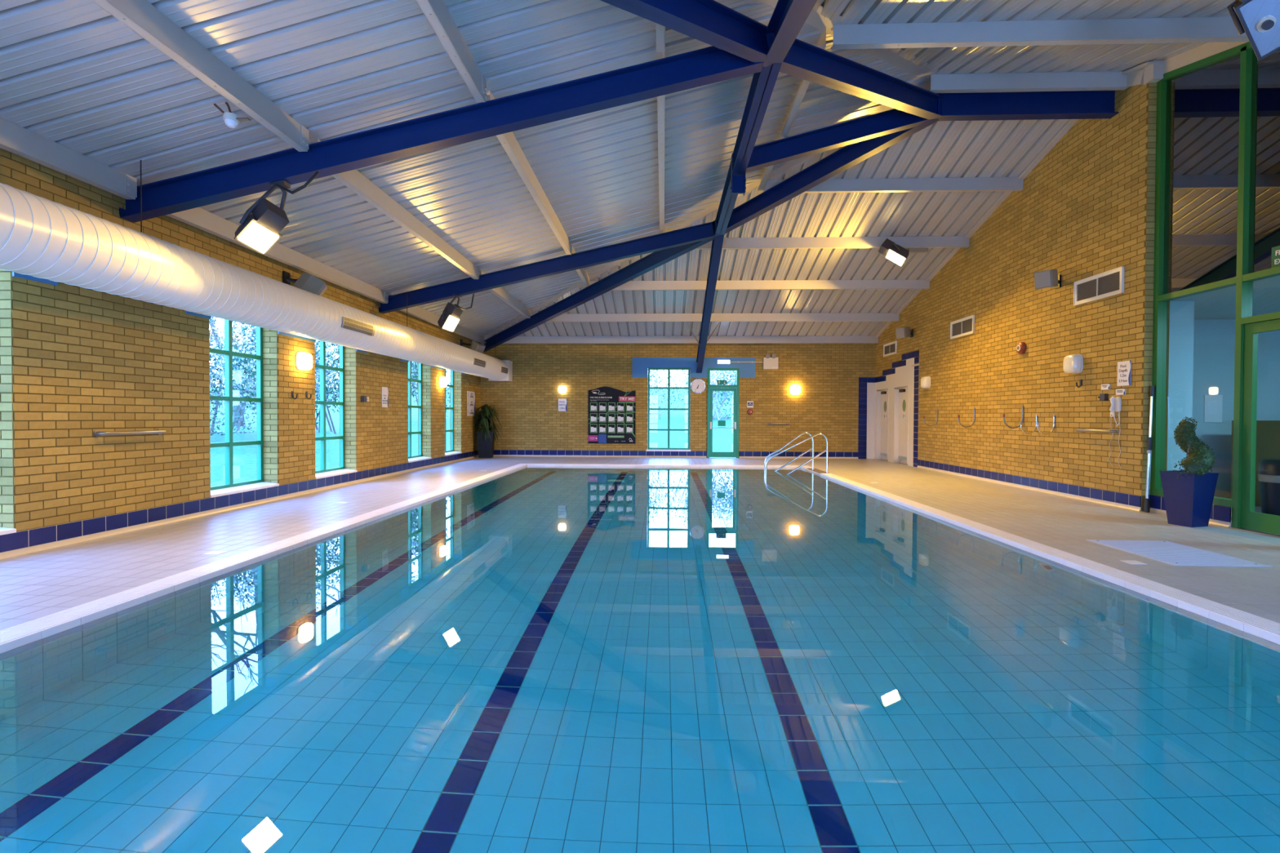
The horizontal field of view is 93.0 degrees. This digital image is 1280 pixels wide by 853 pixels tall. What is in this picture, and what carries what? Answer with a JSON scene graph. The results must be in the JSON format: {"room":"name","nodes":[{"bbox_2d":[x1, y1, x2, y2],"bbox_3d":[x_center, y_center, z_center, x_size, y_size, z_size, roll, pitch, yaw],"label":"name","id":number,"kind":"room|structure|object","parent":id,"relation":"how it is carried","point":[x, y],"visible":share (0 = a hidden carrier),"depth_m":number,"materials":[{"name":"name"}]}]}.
{"room":"indoor swimming pool","nodes":[
{"label":"indoor swimming pool","id":0,"kind":"room"},
{"bbox_2d":[0,147,480,532],"bbox_3d":[-5.065,-0.569,8.493,0.300,3.720,18.520,0,1,2],"label":"wall","id":1,"kind":"structure","parent":0,"point":[76,362],"depth_m":6.06,"materials":[{"name":"brick"}]},
{"bbox_2d":[0,527,16,535],"bbox_3d":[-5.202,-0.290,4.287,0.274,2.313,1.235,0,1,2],"label":"window sill","id":2,"kind":"structure","parent":1,"relation":"in","point":[3,531],"depth_m":4.86,"materials":[{"name":"white"}]},
{"bbox_2d":[12,271,57,285],"bbox_3d":[-5.205,-1.473,3.211,0.216,0.575,4.060,0,1,2],"label":"trim","id":3,"kind":"structure","parent":1,"relation":"attached to","point":[14,273],"depth_m":5.04,"materials":[{"name":"blue metal"}]},
{"bbox_2d":[93,428,165,436],"bbox_3d":[-4.967,0.059,5.967,0.094,0.062,0.764,0,1,2],"label":"grab bar","id":4,"kind":"object","parent":1,"relation":"attached to","point":[96,433],"visible":1,"depth_m":5.85,"materials":[{"name":"silver metal"}]},
{"bbox_2d":[0,450,478,559],"bbox_3d":[-4.909,0.898,8.509,0.032,0.188,17.920,0,1,2],"label":"baseboard","id":5,"kind":"structure","parent":1,"relation":"attached to","point":[24,542],"depth_m":6.51,"materials":[{"name":"blue tile"}]},
{"bbox_2d":[208,319,279,497],"bbox_3d":[-5.073,-0.340,7.646,0.274,2.313,1.240,0,1,2],"label":"window","id":6,"kind":"structure","parent":1,"relation":"in","point":[229,488],"depth_m":7.67,"materials":[{"name":"green metal"}]},
{"bbox_2d":[185,311,366,352],"bbox_3d":[-4.995,-1.554,8.676,0.216,0.575,4.040,0,1,2],"label":"trim","id":7,"kind":"structure","parent":1,"relation":"attached to","point":[186,312],"depth_m":8.38,"materials":[{"name":"blue"}]},
{"bbox_2d":[295,351,312,370],"bbox_3d":[-4.836,-0.942,8.769,0.132,0.258,0.258,0,1,2],"label":"wall lamp","id":8,"kind":"object","parent":1,"relation":"attached to","point":[304,361],"visible":1,"depth_m":8.68,"materials":[{"name":"white glass"}]},
{"bbox_2d":[282,271,327,296],"bbox_3d":[-4.697,-1.962,8.529,0.541,0.370,0.273,0,1,-24],"label":"wall speaker","id":9,"kind":"object","parent":1,"relation":"attached to","point":[308,282],"visible":0.84,"depth_m":8.44,"materials":[{"name":"beige plastic"}]},
{"bbox_2d":[316,283,327,296],"bbox_3d":[-4.526,-1.894,8.607,0.166,0.234,0.255,0,1,-24],"label":"grille","id":10,"kind":"object","parent":9,"relation":"attached to","point":[321,287],"depth_m":8.50,"materials":[{"name":"beige"}]},
{"bbox_2d":[314,341,357,479],"bbox_3d":[-4.992,-0.371,9.764,0.274,2.313,1.230,0,1,2],"label":"window","id":11,"kind":"structure","parent":1,"relation":"in","point":[322,473],"depth_m":9.79,"materials":[{"name":"green"}]},
{"bbox_2d":[382,386,388,407],"bbox_3d":[-4.794,-0.552,11.426,0.008,0.380,0.260,0,1,2],"label":"notice","id":12,"kind":"object","parent":1,"relation":"attached to","point":[384,389],"visible":1,"depth_m":11.41,"materials":[{"name":"white paper"}]},
{"bbox_2d":[407,360,431,462],"bbox_3d":[-4.864,-0.420,13.092,0.274,2.313,1.230,0,1,2],"label":"window","id":13,"kind":"structure","parent":1,"relation":"in","point":[419,457],"depth_m":13.26,"materials":[{"name":"green metal"}]},
{"bbox_2d":[438,376,446,387],"bbox_3d":[-4.625,-1.043,14.264,0.132,0.258,0.258,0,1,2],"label":"wall lamp","id":14,"kind":"object","parent":1,"relation":"attached to","point":[442,380],"visible":1,"depth_m":14.16,"materials":[{"name":"white glass"}]},
{"bbox_2d":[444,369,462,456],"bbox_3d":[-4.783,-0.451,15.185,0.274,2.313,1.190,0,1,2],"label":"window","id":15,"kind":"structure","parent":1,"relation":"in","point":[451,452],"depth_m":15.73,"materials":[{"name":"green metal"}]},
{"bbox_2d":[466,391,475,416],"bbox_3d":[-4.597,-0.622,16.551,0.008,0.670,0.700,0,1,2],"label":"sign","id":16,"kind":"object","parent":1,"relation":"attached to","point":[470,395],"visible":1,"depth_m":16.49,"materials":[{"name":"white"}]},
{"bbox_2d":[460,338,485,353],"bbox_3d":[-4.357,-2.074,15.793,0.440,0.363,0.538,1,1,32],"label":"wall speaker","id":17,"kind":"object","parent":1,"relation":"attached to","point":[477,346],"visible":0.86,"depth_m":15.79,"materials":[{"name":"beige plastic"}]},
{"bbox_2d":[0,0,1279,343],"bbox_3d":[2.661,-3.481,8.153,15.739,2.882,18.520,0,1,2],"label":"ceiling","id":18,"kind":"structure","parent":0,"point":[91,91],"depth_m":7.13,"materials":[{"name":"white metal"}]},
{"bbox_2d":[213,102,250,128],"bbox_3d":[-3.435,-2.668,5.077,0.338,0.322,0.120,0,1,2],"label":"smoke detector","id":19,"kind":"object","parent":18,"relation":"attached to","point":[232,120],"visible":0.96,"depth_m":5.05,"materials":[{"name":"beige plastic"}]},
{"bbox_2d":[118,45,764,222],"bbox_3d":[-1.954,-2.806,5.788,6.194,1.619,0.150,0,1,2],"label":"rafter","id":20,"kind":"object","parent":18,"relation":"attached to","point":[711,64],"visible":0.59,"depth_m":5.77,"materials":[{"name":"blue metal"}]},
{"bbox_2d":[234,180,290,255],"bbox_3d":[-3.573,-2.003,5.756,0.476,0.700,0.342,0,1,2],"label":"floodlight","id":21,"kind":"object","parent":20,"relation":"hanging from","point":[260,230],"visible":0.91,"depth_m":5.70,"materials":[{"name":"grey"}]},
{"bbox_2d":[275,171,319,194],"bbox_3d":[-3.269,-2.309,5.756,0.419,0.240,0.107,0,1,2],"label":"cable","id":22,"kind":"object","parent":21,"relation":"attached to","point":[316,173],"visible":1,"depth_m":5.73,"materials":[{"name":"black plastic"}]},
{"bbox_2d":[378,222,715,313],"bbox_3d":[-1.749,-2.890,11.114,6.194,1.609,0.150,0,1,2],"label":"rafter","id":23,"kind":"object","parent":18,"relation":"attached to","point":[702,232],"visible":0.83,"depth_m":11.10,"materials":[{"name":"blue metal"}]},
{"bbox_2d":[437,293,463,332],"bbox_3d":[-3.460,-2.083,11.079,0.448,0.698,0.355,0,1,2],"label":"floodlight","id":24,"kind":"object","parent":23,"relation":"hanging from","point":[448,321],"visible":0.99,"depth_m":10.99,"materials":[{"name":"grey metal"}]},
{"bbox_2d":[483,220,720,351],"bbox_3d":[-1.531,-2.920,14.122,0.150,1.682,8.738,-1,1,-43],"label":"rafter","id":25,"kind":"object","parent":18,"relation":"attached to","point":[655,260],"visible":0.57,"depth_m":13.49,"materials":[{"name":"blue metal"}]},
{"bbox_2d":[0,160,512,381],"bbox_3d":[-4.283,-1.773,8.446,0.598,1.235,17.906,0,1,2],"label":"ventilation duct","id":26,"kind":"object","parent":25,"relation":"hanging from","point":[41,237],"visible":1,"depth_m":5.52,"materials":[{"name":"beige metal"}]},
{"bbox_2d":[341,316,374,336],"bbox_3d":[-3.998,-1.416,8.640,0.033,0.146,0.900,0,1,2],"label":"grille","id":27,"kind":"object","parent":26,"relation":"attached to","point":[351,325],"depth_m":8.59,"materials":[{"name":"grey metal"}]},
{"bbox_2d":[473,358,486,367],"bbox_3d":[-3.779,-1.500,14.335,0.033,0.146,0.900,0,1,2],"label":"grille","id":28,"kind":"object","parent":26,"relation":"attached to","point":[477,362],"depth_m":14.31,"materials":[{"name":"grey metal"}]},
{"bbox_2d":[600,0,774,66],"bbox_3d":[-1.973,-2.750,2.613,8.837,1.682,0.150,-1,1,-44],"label":"rafter","id":29,"kind":"object","parent":18,"relation":"attached to","point":[711,22],"visible":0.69,"depth_m":5.01,"materials":[{"name":"blue metal"}]},
{"bbox_2d":[715,62,782,235],"bbox_3d":[1.335,-3.538,8.289,0.170,0.255,5.370,0,1,2],"label":"beam","id":30,"kind":"structure","parent":29,"relation":"attached to","point":[762,84],"depth_m":7.11,"materials":[{"name":"blue metal"}]},
{"bbox_2d":[730,152,746,195],"bbox_3d":[1.332,-3.415,8.225,0.208,0.530,0.120,0,1,2],"label":"bracket","id":31,"kind":"object","parent":30,"relation":"attached to","point":[738,181],"visible":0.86,"depth_m":8.21,"materials":[{"name":"blue metal"}]},
{"bbox_2d":[765,0,817,62],"bbox_3d":[1.109,-2.709,2.500,0.170,1.728,6.279,0,1,2],"label":"rafter","id":32,"kind":"object","parent":18,"relation":"attached to","point":[788,18],"visible":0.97,"depth_m":5.00,"materials":[{"name":"metal"}]},
{"bbox_2d":[715,118,938,233],"bbox_3d":[2.682,-3.912,9.515,0.150,0.975,3.819,-1,1,-42],"label":"rafter","id":33,"kind":"object","parent":18,"relation":"attached to","point":[850,155],"visible":0.66,"depth_m":9.45,"materials":[{"name":"blue metal"}]},
{"bbox_2d":[745,108,928,172],"bbox_3d":[2.638,-3.918,8.208,2.554,0.887,0.150,0,1,2],"label":"rafter","id":34,"kind":"object","parent":18,"relation":"attached to","point":[891,121],"visible":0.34,"depth_m":8.20,"materials":[{"name":"blue metal"}]},
{"bbox_2d":[779,38,942,119],"bbox_3d":[2.580,-3.865,6.853,3.719,0.960,0.150,-1,1,-42],"label":"rafter","id":35,"kind":"object","parent":18,"relation":"attached to","point":[804,60],"visible":0.81,"depth_m":6.65,"materials":[{"name":"blue metal"}]},
{"bbox_2d":[878,238,909,266],"bbox_3d":[4.910,-3.374,11.766,0.548,0.539,0.332,1,1,20],"label":"floodlight","id":36,"kind":"object","parent":18,"relation":"attached to","point":[895,253],"visible":1,"depth_m":11.69,"materials":[{"name":"grey metal"}]},
{"bbox_2d":[906,248,928,253],"bbox_3d":[5.283,-3.392,11.744,0.533,0.100,0.126,0,1,2],"label":"box","id":37,"kind":"object","parent":36,"relation":"attached to","point":[910,250],"visible":0.83,"depth_m":11.71,"materials":[{"name":"beige"}]},
{"bbox_2d":[936,90,1118,120],"bbox_3d":[5.147,-4.267,8.046,2.411,0.330,0.150,0,1,2],"label":"ridge beam","id":38,"kind":"structure","parent":18,"relation":"attached to","point":[1074,104],"depth_m":8.04,"materials":[{"name":"blue metal"}]},
{"bbox_2d":[1226,0,1279,61],"bbox_3d":[4.602,-3.093,4.423,0.622,0.674,0.416,0,1,-22],"label":"floodlight","id":39,"kind":"object","parent":18,"relation":"attached to","point":[1260,20],"visible":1,"depth_m":4.47,"materials":[{"name":"grey metal"}]},
{"bbox_2d":[0,456,1279,631],"bbox_3d":[2.740,1.676,8.226,15.539,1.300,18.120,0,1,2],"label":"floor","id":40,"kind":"structure","parent":0,"point":[35,585],"depth_m":6.01,"materials":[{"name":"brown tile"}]},
{"bbox_2d":[472,404,502,457],"bbox_3d":[-4.184,0.122,16.917,0.779,1.494,0.710,0,1,2],"label":"plant","id":41,"kind":"object","parent":40,"relation":"on","point":[486,434],"visible":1,"depth_m":16.72,"materials":[{"name":"green plant"}]},
{"bbox_2d":[1143,386,1155,512],"bbox_3d":[6.250,0.277,7.450,0.125,1.552,0.056,0,1,-24],"label":"pole","id":42,"kind":"object","parent":40,"relation":"on","point":[1152,388],"visible":1,"depth_m":7.44,"materials":[{"name":"black plastic"}]},
{"bbox_2d":[1086,539,1271,567],"bbox_3d":[4.548,1.076,5.211,0.730,0.013,0.990,0,1,2],"label":"access hatch","id":43,"kind":"object","parent":40,"relation":"on","point":[1170,553],"visible":1,"depth_m":5.12,"materials":[{"name":"silver metal"}]},
{"bbox_2d":[1160,416,1218,527],"bbox_3d":[5.903,0.479,6.510,0.421,1.170,0.404,0,1,-14],"label":"topiary plant","id":44,"kind":"object","parent":40,"relation":"on","point":[1188,494],"visible":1,"depth_m":6.45,"materials":[{"name":"green plant"}]},
{"bbox_2d":[1150,41,1279,528],"bbox_3d":[6.257,-1.573,4.441,0.110,5.339,6.099,0,1,2],"label":"window frame","id":45,"kind":"structure","parent":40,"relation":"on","point":[1245,277],"depth_m":6.44,"materials":[{"name":"green metal"}]},
{"bbox_2d":[1240,319,1279,534],"bbox_3d":[6.302,0.006,5.801,0.050,2.120,1.095,0,1,2],"label":"door","id":46,"kind":"structure","parent":45,"relation":"attached to","point":[1251,519],"depth_m":6.26,"materials":[{"name":"green metal"}]},
{"bbox_2d":[1271,245,1279,267],"bbox_3d":[6.302,-1.677,5.706,0.009,0.210,0.735,0,1,2],"label":"exit sign","id":47,"kind":"object","parent":45,"relation":"attached to","point":[1275,257],"visible":1,"depth_m":6.03,"materials":[{"name":"green plastic"}]},
{"bbox_2d":[1230,420,1279,506],"bbox_3d":[9.021,0.491,7.867,1.730,1.130,1.000,0,1,2],"label":"countertop","id":48,"kind":"structure","parent":40,"relation":"on","point":[1268,432],"depth_m":7.95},
{"bbox_2d":[1257,458,1279,515],"bbox_3d":[7.036,0.712,6.626,0.424,0.710,0.424,0,1,2],"label":"litter bin","id":49,"kind":"object","parent":40,"relation":"on","point":[1268,476],"visible":0.91,"depth_m":6.60,"materials":[{"name":"black plastic"}]},
{"bbox_3d":[0.264,1.702,7.476,7.106,1.252,14.610,0,1,2],"label":"basin","id":50,"kind":"object","parent":40,"relation":"in","visible":0},
{"bbox_2d":[0,466,1279,852],"bbox_3d":[0.265,1.551,7.474,6.512,0.966,14.016,0,1,2],"label":"pool water","id":51,"kind":"object","parent":50,"relation":"in","point":[527,659],"visible":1,"depth_m":2.55,"materials":[{"name":"blue liquid"}]},
{"bbox_2d":[0,463,1279,653],"bbox_3d":[0.266,1.105,7.467,6.930,0.164,14.435,0,1,2],"label":"trim","id":52,"kind":"structure","parent":50,"relation":"attached to","point":[15,637],"depth_m":4.43,"materials":[{"name":"white tile"}]},
{"bbox_2d":[764,431,813,471],"bbox_3d":[3.301,1.024,13.400,1.120,1.815,0.100,0,1,2],"label":"pool handrail","id":53,"kind":"object","parent":50,"relation":"attached to","point":[804,433],"visible":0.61,"depth_m":13.37,"materials":[{"name":"silver metal"}]},
{"bbox_2d":[764,432,828,475],"bbox_3d":[3.267,1.035,12.620,1.330,1.815,0.100,0,1,2],"label":"pool handrail","id":54,"kind":"object","parent":50,"relation":"attached to","point":[818,433],"visible":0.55,"depth_m":12.59,"materials":[{"name":"silver metal"}]},
{"bbox_2d":[480,343,875,457],"bbox_3d":[1.011,-0.677,17.376,11.760,3.720,0.300,0,1,2],"label":"wall","id":55,"kind":"structure","parent":0,"point":[828,375],"depth_m":17.21,"materials":[{"name":"brick"}]},
{"bbox_2d":[558,398,567,411],"bbox_3d":[-2.208,-0.614,17.342,0.250,0.357,0.008,0,1,2],"label":"sign","id":56,"kind":"object","parent":55,"relation":"attached to","point":[562,402],"visible":1,"depth_m":17.34,"materials":[{"name":"white paper"}]},
{"bbox_2d":[587,386,635,444],"bbox_3d":[-0.800,-0.327,17.270,1.358,1.623,0.051,0,1,2],"label":"display board","id":57,"kind":"object","parent":55,"relation":"attached to","point":[602,394],"visible":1,"depth_m":17.27,"materials":[{"name":"black plastic"}]},
{"bbox_2d":[599,413,606,422],"bbox_3d":[-1.063,-0.245,17.273,0.205,0.257,0.026,0,1,2],"label":"packet","id":58,"kind":"object","parent":57,"relation":"attached to","point":[602,416],"visible":1,"depth_m":17.26,"materials":[{"name":"white paper"}]},
{"bbox_2d":[608,413,615,422],"bbox_3d":[-0.807,-0.244,17.263,0.205,0.257,0.026,0,1,2],"label":"packet","id":59,"kind":"object","parent":57,"relation":"attached to","point":[611,416],"visible":1,"depth_m":17.25,"materials":[{"name":"white paper"}]},
{"bbox_2d":[608,423,615,433],"bbox_3d":[-0.808,0.058,17.267,0.205,0.257,0.026,0,1,2],"label":"packet","id":60,"kind":"object","parent":57,"relation":"attached to","point":[611,427],"visible":1,"depth_m":17.26,"materials":[{"name":"white paper"}]},
{"bbox_2d":[617,413,624,422],"bbox_3d":[-0.548,-0.242,17.253,0.205,0.257,0.026,0,1,2],"label":"packet","id":61,"kind":"object","parent":57,"relation":"attached to","point":[620,417],"visible":1,"depth_m":17.24,"materials":[{"name":"white paper"}]},
{"bbox_2d":[617,423,624,433],"bbox_3d":[-0.549,0.059,17.258,0.205,0.257,0.026,0,1,2],"label":"packet","id":62,"kind":"object","parent":57,"relation":"attached to","point":[620,428],"visible":1,"depth_m":17.25,"materials":[{"name":"white paper"}]},
{"bbox_2d":[646,368,690,451],"bbox_3d":[0.816,-0.479,17.286,1.264,2.365,0.140,0,1,2],"label":"window","id":63,"kind":"structure","parent":55,"relation":"in","point":[649,449],"depth_m":17.29,"materials":[{"name":"green metal"}]},
{"bbox_2d":[493,449,857,458],"bbox_3d":[0.772,0.790,17.245,10.706,0.188,0.032,0,1,2],"label":"baseboard","id":64,"kind":"structure","parent":55,"relation":"attached to","point":[522,453],"depth_m":17.26,"materials":[{"name":"blue tile"}]},
{"bbox_2d":[632,357,755,377],"bbox_3d":[1.518,-1.664,17.184,3.476,0.578,0.016,0,1,2],"label":"trim","id":65,"kind":"structure","parent":55,"relation":"attached to","point":[640,365],"depth_m":17.18,"materials":[{"name":"blue"}]},
{"bbox_2d":[690,377,706,393],"bbox_3d":[1.650,-1.147,17.172,0.430,0.430,0.045,0,1,2],"label":"wall clock","id":66,"kind":"object","parent":55,"relation":"attached to","point":[698,385],"visible":1,"depth_m":17.16,"materials":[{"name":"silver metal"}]},
{"bbox_2d":[696,228,724,373],"bbox_3d":[1.554,-2.624,14.098,0.160,2.315,6.328,0,1,2],"label":"rafter","id":67,"kind":"object","parent":55,"relation":"attached to","point":[717,243],"visible":0.77,"depth_m":13.13,"materials":[{"name":"blue metal"}]},
{"bbox_2d":[706,368,739,457],"bbox_3d":[2.349,-0.377,17.188,0.887,2.535,0.142,0,1,2],"label":"door","id":68,"kind":"structure","parent":55,"relation":"in","point":[735,388],"depth_m":17.16,"materials":[{"name":"green metal"}]},
{"bbox_2d":[763,353,777,368],"bbox_3d":[3.666,-1.827,17.037,0.407,0.430,0.140,0,1,2],"label":"lamp","id":69,"kind":"object","parent":55,"relation":"attached to","point":[769,362],"visible":1,"depth_m":16.99,"materials":[{"name":"beige plastic"}]},
{"bbox_2d":[790,384,800,395],"bbox_3d":[4.361,-1.033,17.031,0.288,0.288,0.121,0,1,2],"label":"wall lamp","id":70,"kind":"object","parent":55,"relation":"attached to","point":[795,389],"visible":1,"depth_m":16.98,"materials":[{"name":"white glass"}]},
{"bbox_2d":[857,68,1173,511],"bbox_3d":[6.351,-1.711,12.388,0.794,5.978,9.826,0,1,2],"label":"wall","id":71,"kind":"structure","parent":0,"point":[1086,210],"depth_m":9.32,"materials":[{"name":"brick"}]},
{"bbox_2d":[875,386,888,459],"bbox_3d":[6.612,-0.101,16.439,0.210,1.920,0.900,0,1,2],"label":"door","id":72,"kind":"structure","parent":71,"relation":"in","point":[882,393],"depth_m":16.72,"materials":[{"name":"beige wood"}]},
{"bbox_2d":[883,341,897,356],"bbox_3d":[6.528,-2.023,15.868,0.030,0.320,0.870,0,1,2],"label":"air vent","id":73,"kind":"object","parent":71,"relation":"in","point":[890,348],"visible":1,"depth_m":15.83,"materials":[{"name":"beige paint"}]},
{"bbox_2d":[893,383,908,462],"bbox_3d":[6.562,-0.082,15.150,0.210,1.920,0.920,0,1,2],"label":"door","id":74,"kind":"structure","parent":71,"relation":"in","point":[900,430],"depth_m":15.40,"materials":[{"name":"beige wood"}]},
{"bbox_2d":[895,326,913,338],"bbox_3d":[6.298,-2.216,14.387,0.491,0.273,0.242,0,1,-33],"label":"wall speaker","id":75,"kind":"object","parent":71,"relation":"attached to","point":[904,331],"visible":1,"depth_m":14.26,"materials":[{"name":"beige plastic"}]},
{"bbox_2d":[895,327,905,337],"bbox_3d":[6.119,-2.203,14.271,0.064,0.234,0.225,0,1,-33],"label":"grille","id":76,"kind":"object","parent":75,"relation":"attached to","point":[900,331],"depth_m":14.25,"materials":[{"name":"beige"}]},
{"bbox_2d":[920,376,930,388],"bbox_3d":[6.386,-0.985,13.612,0.132,0.278,0.278,0,1,2],"label":"wall lamp","id":77,"kind":"object","parent":71,"relation":"attached to","point":[926,380],"visible":1,"depth_m":13.50,"materials":[{"name":"white glass"}]},
{"bbox_2d":[950,315,974,339],"bbox_3d":[6.381,-1.962,12.036,0.030,0.350,0.920,0,1,2],"label":"air vent","id":78,"kind":"object","parent":71,"relation":"in","point":[963,326],"visible":1,"depth_m":12.02,"materials":[{"name":"white metal"}]},
{"bbox_2d":[1002,405,1024,428],"bbox_3d":[6.144,-0.153,10.000,0.330,0.379,0.032,0,1,2],"label":"hook","id":79,"kind":"object","parent":71,"relation":"attached to","point":[1023,406],"visible":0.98,"depth_m":9.99,"materials":[{"name":"silver metal"}]},
{"bbox_2d":[1016,341,1026,354],"bbox_3d":[6.275,-1.297,10.018,0.082,0.210,0.210,0,1,2],"label":"bell","id":80,"kind":"object","parent":71,"relation":"attached to","point":[1021,347],"visible":1,"depth_m":9.96,"materials":[{"name":"brown"}]},
{"bbox_2d":[916,459,1142,511],"bbox_3d":[6.325,0.908,10.825,0.032,0.188,6.610,0,1,2],"label":"baseboard","id":81,"kind":"structure","parent":71,"relation":"attached to","point":[1133,502],"depth_m":9.38,"materials":[{"name":"blue tile"}]},
{"bbox_2d":[1036,414,1055,435],"bbox_3d":[6.145,-0.025,9.201,0.266,0.301,0.032,0,1,2],"label":"hook","id":82,"kind":"object","parent":71,"relation":"attached to","point":[1054,415],"visible":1,"depth_m":9.19,"materials":[{"name":"silver metal"}]},
{"bbox_2d":[1034,269,1061,289],"bbox_3d":[6.056,-2.166,8.984,0.471,0.273,0.394,0,1,2],"label":"wall speaker","id":83,"kind":"object","parent":71,"relation":"attached to","point":[1046,278],"visible":1,"depth_m":8.88,"materials":[{"name":"beige plastic"}]},
{"bbox_2d":[1034,270,1052,288],"bbox_3d":[5.902,-2.154,8.896,0.064,0.234,0.225,0,1,-33],"label":"grille","id":84,"kind":"object","parent":83,"relation":"attached to","point":[1042,279],"depth_m":8.88,"materials":[{"name":"beige"}]},
{"bbox_2d":[1062,354,1083,373],"bbox_3d":[6.198,-0.898,8.716,0.132,0.278,0.278,0,1,2],"label":"wall lamp","id":85,"kind":"object","parent":71,"relation":"attached to","point":[1073,363],"visible":1,"depth_m":8.62,"materials":[{"name":"beige plastic"}]},
{"bbox_2d":[1075,427,1119,433],"bbox_3d":[6.195,0.059,8.270,0.094,0.062,0.744,0,1,2],"label":"grab bar","id":86,"kind":"object","parent":71,"relation":"attached to","point":[1081,430],"visible":1,"depth_m":8.16,"materials":[{"name":"silver metal"}]},
{"bbox_2d":[1073,266,1124,306],"bbox_3d":[6.237,-1.901,8.280,0.030,0.340,0.920,0,1,2],"label":"air vent","id":87,"kind":"object","parent":71,"relation":"in","point":[1110,282],"visible":1,"depth_m":8.24,"materials":[{"name":"white metal"}]},
{"bbox_2d":[1097,393,1108,400],"bbox_3d":[6.216,-0.395,8.180,0.050,0.090,0.175,0,1,2],"label":"switch","id":88,"kind":"object","parent":71,"relation":"attached to","point":[1102,397],"visible":1,"depth_m":8.11,"materials":[{"name":"grey plastic"}]},
{"bbox_2d":[1107,396,1121,467],"bbox_3d":[6.185,0.077,7.954,0.090,0.937,0.239,0,1,2],"label":"wall telephone","id":89,"kind":"object","parent":71,"relation":"attached to","point":[1116,404],"visible":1,"depth_m":7.90,"materials":[{"name":"beige plastic"}]},
{"bbox_2d":[1116,360,1131,386],"bbox_3d":[6.220,-0.681,7.803,0.008,0.315,0.230,0,1,2],"label":"sign","id":90,"kind":"object","parent":71,"relation":"attached to","point":[1124,368],"visible":1,"depth_m":7.79,"materials":[{"name":"white paper"}]},
{"bbox_2d":[1149,494,1231,527],"bbox_3d":[6.274,0.954,6.979,0.032,0.210,1.080,0,1,2],"label":"baseboard","id":91,"kind":"structure","parent":71,"relation":"attached to","point":[1220,515],"depth_m":6.62,"materials":[{"name":"blue tile"}]},
{"bbox_2d":[1167,62,1279,497],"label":"window","id":92,"kind":"structure","parent":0,"point":[1206,135],"depth_m":7.54,"materials":[{"name":"teal"}]},
{"bbox_2d":[1203,395,1222,422],"bbox_3d":[8.373,-0.261,8.874,0.250,0.400,0.013,0,1,2],"label":"notice","id":93,"kind":"object","parent":92,"relation":"attached to","point":[1212,403],"visible":1,"depth_m":8.87,"materials":[{"name":"white"}]},
{"label":"outside","id":94,"kind":"structure","parent":0,"visible":0},
{"bbox_2d":[209,386,735,486],"bbox_3d":[-13.564,-1.237,24.523,61.000,4.236,72.000,0,1,2],"label":"lawn","id":95,"kind":"structure","parent":94,"point":[244,457],"depth_m":22.18,"materials":[{"name":"teal plant"}]},
{"bbox_2d":[208,315,339,435],"bbox_3d":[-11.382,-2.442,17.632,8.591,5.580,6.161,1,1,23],"label":"trees","id":96,"kind":"object","parent":95,"relation":"on","point":[242,375],"visible":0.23,"depth_m":16.49,"materials":[{"name":"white plant"}]},
{"bbox_2d":[252,339,417,433],"bbox_3d":[-10.188,-2.290,23.355,6.472,5.323,7.656,1,1,36],"label":"bush","id":97,"kind":"object","parent":95,"relation":"on","point":[414,365],"visible":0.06,"depth_m":22.69,"materials":[{"name":"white plant"}]},
{"bbox_2d":[411,361,449,417],"bbox_3d":[-10.789,-3.277,28.836,6.698,6.337,5.959,1,1,30],"label":"bush","id":98,"kind":"object","parent":95,"relation":"on","point":[413,393],"visible":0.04,"depth_m":28.57,"materials":[{"name":"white plant"}]},
{"bbox_2d":[647,369,684,418],"bbox_3d":[-0.318,-2.260,31.056,5.613,3.894,4.961,0,1,-15],"label":"bush","id":99,"kind":"object","parent":95,"relation":"on","point":[651,375],"visible":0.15,"depth_m":30.73,"materials":[{"name":"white plant"}]},
{"bbox_2d":[660,369,736,420],"bbox_3d":[5.015,-2.378,29.978,7.671,4.226,6.090,1,1,27],"label":"bush","id":100,"kind":"object","parent":95,"relation":"on","point":[713,375],"visible":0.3,"depth_m":30.09,"materials":[{"name":"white plant"}]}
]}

